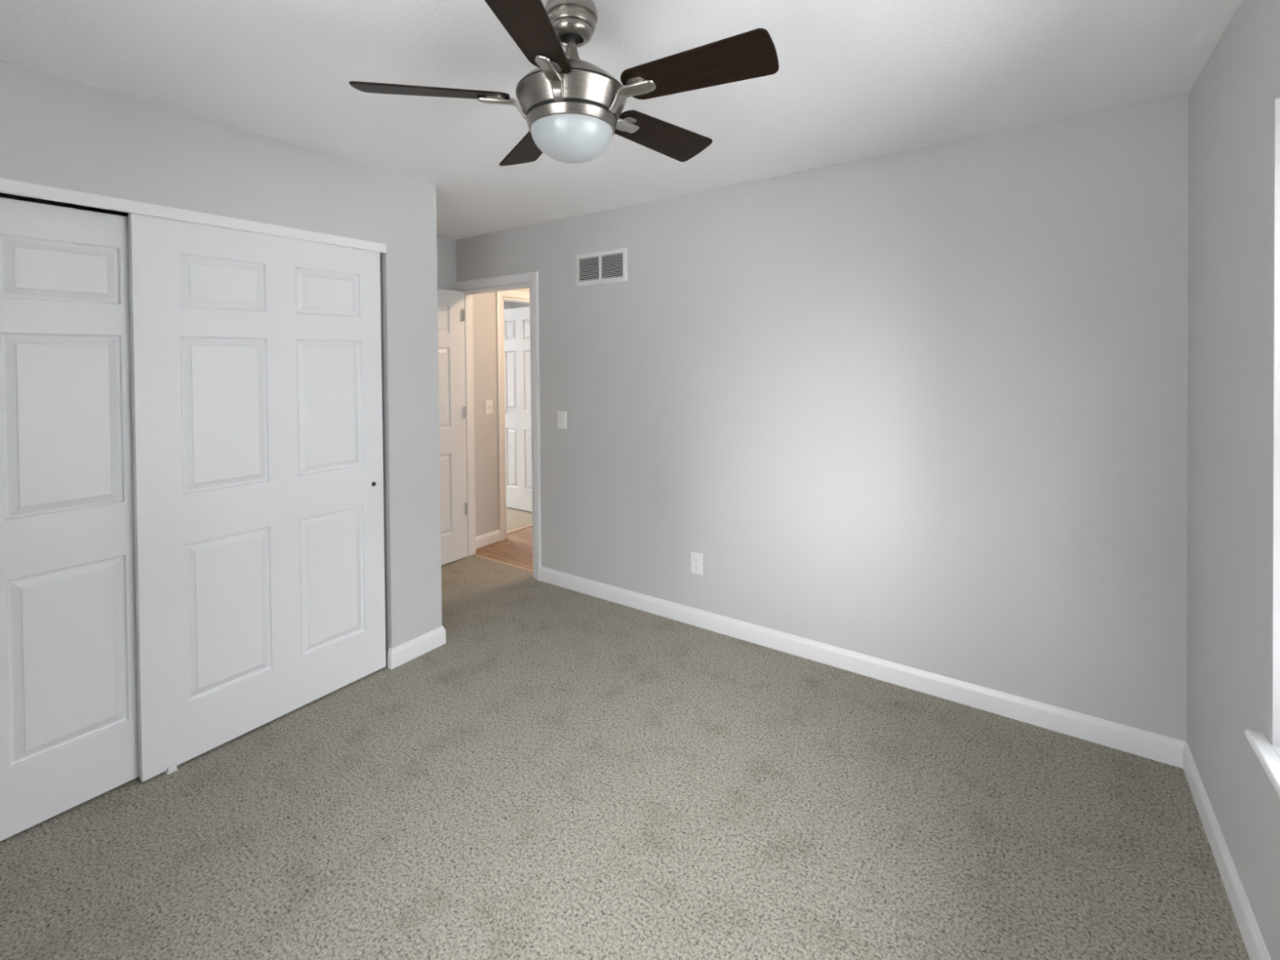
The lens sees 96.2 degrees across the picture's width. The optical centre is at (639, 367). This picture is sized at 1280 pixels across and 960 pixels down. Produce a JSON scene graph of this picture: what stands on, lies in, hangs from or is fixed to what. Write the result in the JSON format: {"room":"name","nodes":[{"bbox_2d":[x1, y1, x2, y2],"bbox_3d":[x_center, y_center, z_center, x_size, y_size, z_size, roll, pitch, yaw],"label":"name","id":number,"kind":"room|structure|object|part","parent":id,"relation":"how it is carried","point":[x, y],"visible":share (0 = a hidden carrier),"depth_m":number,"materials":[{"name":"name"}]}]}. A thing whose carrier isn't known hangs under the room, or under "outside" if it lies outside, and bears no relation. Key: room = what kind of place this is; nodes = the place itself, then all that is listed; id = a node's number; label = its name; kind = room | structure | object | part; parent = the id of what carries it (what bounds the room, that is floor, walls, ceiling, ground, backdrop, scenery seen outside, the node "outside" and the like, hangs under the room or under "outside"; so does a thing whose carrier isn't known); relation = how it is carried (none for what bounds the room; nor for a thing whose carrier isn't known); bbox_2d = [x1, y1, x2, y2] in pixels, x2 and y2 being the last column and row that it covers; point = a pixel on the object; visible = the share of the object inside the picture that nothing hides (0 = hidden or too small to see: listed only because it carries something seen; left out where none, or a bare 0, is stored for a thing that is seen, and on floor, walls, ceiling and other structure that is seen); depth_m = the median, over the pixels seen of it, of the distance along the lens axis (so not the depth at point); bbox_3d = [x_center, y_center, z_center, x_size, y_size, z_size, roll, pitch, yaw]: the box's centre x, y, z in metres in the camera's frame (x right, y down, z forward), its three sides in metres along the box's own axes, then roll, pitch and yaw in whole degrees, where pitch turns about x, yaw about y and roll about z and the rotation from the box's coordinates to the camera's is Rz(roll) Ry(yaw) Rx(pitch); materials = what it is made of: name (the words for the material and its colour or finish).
{"room":"empty bedroom","nodes":[
{"label":"empty bedroom","id":0,"kind":"room"},
{"bbox_2d":[0,192,128,217],"bbox_3d":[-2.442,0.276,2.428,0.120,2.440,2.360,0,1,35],"label":"door track","id":1,"kind":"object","parent":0,"point":[2,194],"depth_m":2.38,"materials":[{"name":"black metal"}]},
{"bbox_2d":[0,60,441,665],"bbox_3d":[-1.819,0.275,2.066,0.115,2.440,2.475,0,1,35],"label":"wall","id":2,"kind":"structure","parent":0,"point":[55,131],"depth_m":2.51,"materials":[{"name":"grey paint"}]},
{"bbox_2d":[0,197,139,841],"bbox_3d":[-2.063,0.479,1.757,0.037,2.024,0.934,0,1,35],"label":"door","id":3,"kind":"structure","parent":2,"relation":"in","point":[69,726],"depth_m":1.92,"materials":[{"name":"white paint"}]},
{"bbox_2d":[0,177,386,253],"bbox_3d":[-1.765,-0.565,2.056,0.019,0.043,1.826,0,1,35],"label":"trim","id":4,"kind":"structure","parent":2,"relation":"attached to","point":[8,186],"depth_m":2.11,"materials":[{"name":"white paint"}]},
{"bbox_2d":[128,213,386,782],"bbox_3d":[-1.537,0.458,2.435,0.037,2.040,0.934,0,1,35],"label":"door","id":5,"kind":"structure","parent":2,"relation":"in","point":[256,370],"depth_m":2.33,"materials":[{"name":"white paint"}]},
{"bbox_2d":[387,625,445,669],"bbox_3d":[-1.567,1.431,3.243,1.068,0.095,0.314,0,1,35],"label":"baseboard","id":6,"kind":"structure","parent":2,"relation":"attached to","point":[403,653],"depth_m":2.92,"materials":[{"name":"white paint"}]},
{"bbox_2d":[436,235,456,290],"bbox_3d":[-1.364,0.250,3.755,1.060,2.440,1.051,0,1,35],"label":"wall","id":7,"kind":"structure","parent":0,"point":[446,247],"depth_m":4.33,"materials":[{"name":"grey paint"}]},
{"bbox_2d":[472,288,529,536],"bbox_3d":[-0.554,0.217,5.831,0.115,2.440,3.054,0,1,35],"label":"wall","id":8,"kind":"structure","parent":0,"point":[484,304],"depth_m":4.71,"materials":[{"name":"grey paint"}]},
{"bbox_2d":[475,528,500,549],"bbox_3d":[-1.264,1.410,4.694,0.014,0.095,0.301,0,1,35],"label":"baseboard","id":9,"kind":"structure","parent":8,"relation":"attached to","point":[489,538],"depth_m":4.71,"materials":[{"name":"white paint"}]},
{"bbox_2d":[484,400,492,414],"bbox_3d":[-1.240,0.331,4.727,0.016,0.118,0.074,0,1,35],"label":"light switch","id":10,"kind":"object","parent":8,"relation":"attached to","point":[488,404],"visible":1,"depth_m":4.72,"materials":[{"name":"white plastic"}]},
{"bbox_2d":[496,290,529,541],"bbox_3d":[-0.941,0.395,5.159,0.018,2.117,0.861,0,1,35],"label":"trim","id":11,"kind":"structure","parent":8,"relation":"attached to","point":[513,294],"depth_m":4.82,"materials":[{"name":"white paint"}]},
{"bbox_2d":[503,306,532,511],"bbox_3d":[-1.163,0.419,5.716,0.741,2.030,0.102,0,1,35],"label":"door","id":12,"kind":"structure","parent":8,"relation":"in","point":[517,320],"depth_m":5.78,"materials":[{"name":"white paint"}]},
{"bbox_2d":[503,301,529,309],"bbox_3d":[-1.651,0.218,6.588,2.780,2.440,3.260,0,1,35],"label":"wall","id":13,"kind":"structure","parent":0,"point":[507,304],"depth_m":8.48,"materials":[{"name":"grey paint"}]},
{"bbox_2d":[0,0,1242,239],"bbox_3d":[-0.845,-1.037,3.895,7.175,0.120,6.930,0,1,35],"label":"ceiling","id":14,"kind":"structure","parent":0,"point":[854,80],"depth_m":1.86,"materials":[{"name":"white paint"}]},
{"bbox_2d":[349,0,778,165],"bbox_3d":[-0.155,-0.751,1.519,1.033,0.407,1.037,0,1,35],"label":"ceiling fan","id":15,"kind":"object","parent":14,"relation":"hanging from","point":[571,108],"visible":1,"depth_m":1.42,"materials":[{"name":"silver metal"}]},
{"bbox_3d":[-0.525,-0.700,1.460,0.379,0.006,0.136,-1,17,-9],"label":"blade","id":16,"kind":"part","parent":15,"relation":"part of","materials":[{"name":"brown wood"}]},
{"bbox_3d":[-0.342,-0.706,1.827,0.136,0.006,0.379,-19,9,-26],"label":"blade","id":17,"kind":"part","parent":15,"relation":"part of","materials":[{"name":"brown wood"}]},
{"bbox_3d":[-0.232,-0.699,1.172,0.136,0.006,0.379,16,3,8],"label":"blade","id":18,"kind":"part","parent":15,"relation":"part of","materials":[{"name":"brown wood"}]},
{"bbox_3d":[-0.179,-0.590,1.519,0.215,0.085,0.215,0,1,35],"label":"lamp globe","id":19,"kind":"part","parent":15,"relation":"part of","materials":[{"name":"white glass"}]},
{"bbox_3d":[0.065,-0.709,1.766,0.379,0.006,0.136,-1,-15,-45],"label":"blade","id":20,"kind":"part","parent":15,"relation":"part of","materials":[{"name":"brown wood"}]},
{"bbox_3d":[0.132,-0.705,1.361,0.379,0.006,0.136,0,-15,27],"label":"blade","id":21,"kind":"part","parent":15,"relation":"part of","materials":[{"name":"brown wood"}]},
{"bbox_2d":[0,506,1249,959],"bbox_3d":[-0.895,1.514,3.916,6.865,0.100,6.830,0,1,35],"label":"floor","id":22,"kind":"structure","parent":0,"point":[569,775],"depth_m":1.85,"materials":[{"name":"beige carpet"}]},
{"bbox_2d":[164,763,177,774],"bbox_3d":[-1.734,1.481,2.124,0.033,0.024,0.032,0,1,35],"label":"floor guide","id":23,"kind":"object","parent":22,"relation":"on","point":[173,768],"visible":1,"depth_m":2.11,"materials":[{"name":"white plastic"}]},
{"bbox_2d":[472,554,533,571],"bbox_3d":[-0.997,1.464,4.269,0.775,0.013,0.012,0,1,35],"label":"trim","id":24,"kind":"structure","parent":22,"relation":"on","point":[473,554],"depth_m":4.28,"materials":[{"name":"beige wood"}]},
{"bbox_2d":[506,524,532,533],"bbox_3d":[-1.016,1.452,5.230,0.018,0.014,0.725,0,1,35],"label":"trim","id":25,"kind":"structure","parent":22,"relation":"on","point":[531,524],"depth_m":5.13,"materials":[{"name":"beige wood"}]},
{"bbox_2d":[455,93,1188,742],"bbox_3d":[0.273,0.240,3.330,4.235,2.440,0.115,0,1,35],"label":"wall","id":26,"kind":"structure","parent":0,"point":[925,408],"depth_m":2.60,"materials":[{"name":"grey paint"}]},
{"bbox_2d":[437,288,467,565],"bbox_3d":[-1.545,0.443,4.062,0.102,2.030,0.771,0,1,35],"label":"door","id":27,"kind":"structure","parent":26,"relation":"in","point":[451,313],"depth_m":4.29,"materials":[{"name":"white paint"}]},
{"bbox_2d":[459,282,534,577],"bbox_3d":[-1.025,0.439,4.233,0.772,2.045,0.119,0,1,35],"label":"trim","id":28,"kind":"structure","parent":26,"relation":"attached to","point":[467,295],"depth_m":4.43,"materials":[{"name":"white paint"}]},
{"bbox_2d":[454,271,541,581],"bbox_3d":[-1.047,0.406,4.168,0.870,2.113,0.018,0,1,35],"label":"trim","id":29,"kind":"structure","parent":26,"relation":"attached to","point":[532,277],"depth_m":3.93,"materials":[{"name":"white paint"}]},
{"bbox_2d":[557,410,566,429],"bbox_3d":[-0.519,0.350,3.805,0.078,0.118,0.010,0,1,35],"label":"light switch","id":30,"kind":"object","parent":26,"relation":"attached to","point":[562,415],"visible":1,"depth_m":3.80,"materials":[{"name":"white plastic"}]},
{"bbox_2d":[575,247,627,286],"bbox_3d":[-0.248,-0.625,3.600,0.410,0.204,0.009,0,1,35],"label":"air vent","id":31,"kind":"object","parent":26,"relation":"in","point":[610,266],"visible":1,"depth_m":3.59,"materials":[{"name":"white metal"}]},
{"bbox_2d":[690,551,702,575],"bbox_3d":[0.318,1.109,3.240,0.078,0.124,0.008,0,1,35],"label":"wall outlet","id":32,"kind":"object","parent":26,"relation":"attached to","point":[696,558],"visible":1,"depth_m":3.24,"materials":[{"name":"white plastic"}]},
{"bbox_2d":[693,557,698,563],"bbox_3d":[0.316,1.089,3.238,0.035,0.028,0.002,0,1,35],"label":"receptacle","id":33,"kind":"object","parent":32,"relation":"attached to","point":[695,560],"depth_m":3.24,"materials":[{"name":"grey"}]},
{"bbox_2d":[693,564,698,569],"bbox_3d":[0.317,1.128,3.238,0.035,0.028,0.002,0,1,35],"label":"receptacle","id":34,"kind":"object","parent":32,"relation":"attached to","point":[695,566],"depth_m":3.24,"materials":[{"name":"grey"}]},
{"bbox_2d":[540,566,1186,768],"bbox_3d":[0.655,1.413,3.010,3.245,0.095,0.014,0,1,35],"label":"baseboard","id":35,"kind":"structure","parent":26,"relation":"attached to","point":[1153,746],"depth_m":2.61,"materials":[{"name":"white paint"}]},
{"bbox_2d":[1186,0,1279,959],"bbox_3d":[1.094,0.265,0.595,0.230,2.440,3.676,0,1,35],"label":"wall","id":36,"kind":"structure","parent":0,"point":[1233,570],"depth_m":1.57,"materials":[{"name":"grey paint"}]},
{"bbox_2d":[1182,742,1271,959],"bbox_3d":[1.015,1.438,0.693,0.014,0.095,3.411,0,1,35],"label":"baseboard","id":37,"kind":"structure","parent":36,"relation":"attached to","point":[1255,944],"depth_m":1.62,"materials":[{"name":"white paint"}]},
{"bbox_2d":[1244,728,1279,797],"bbox_3d":[1.169,0.892,0.807,0.183,0.020,1.290,0,1,35],"label":"window sill","id":38,"kind":"structure","parent":36,"relation":"attached to","point":[1268,756],"depth_m":1.30,"materials":[{"name":"white paint"}]}
]}

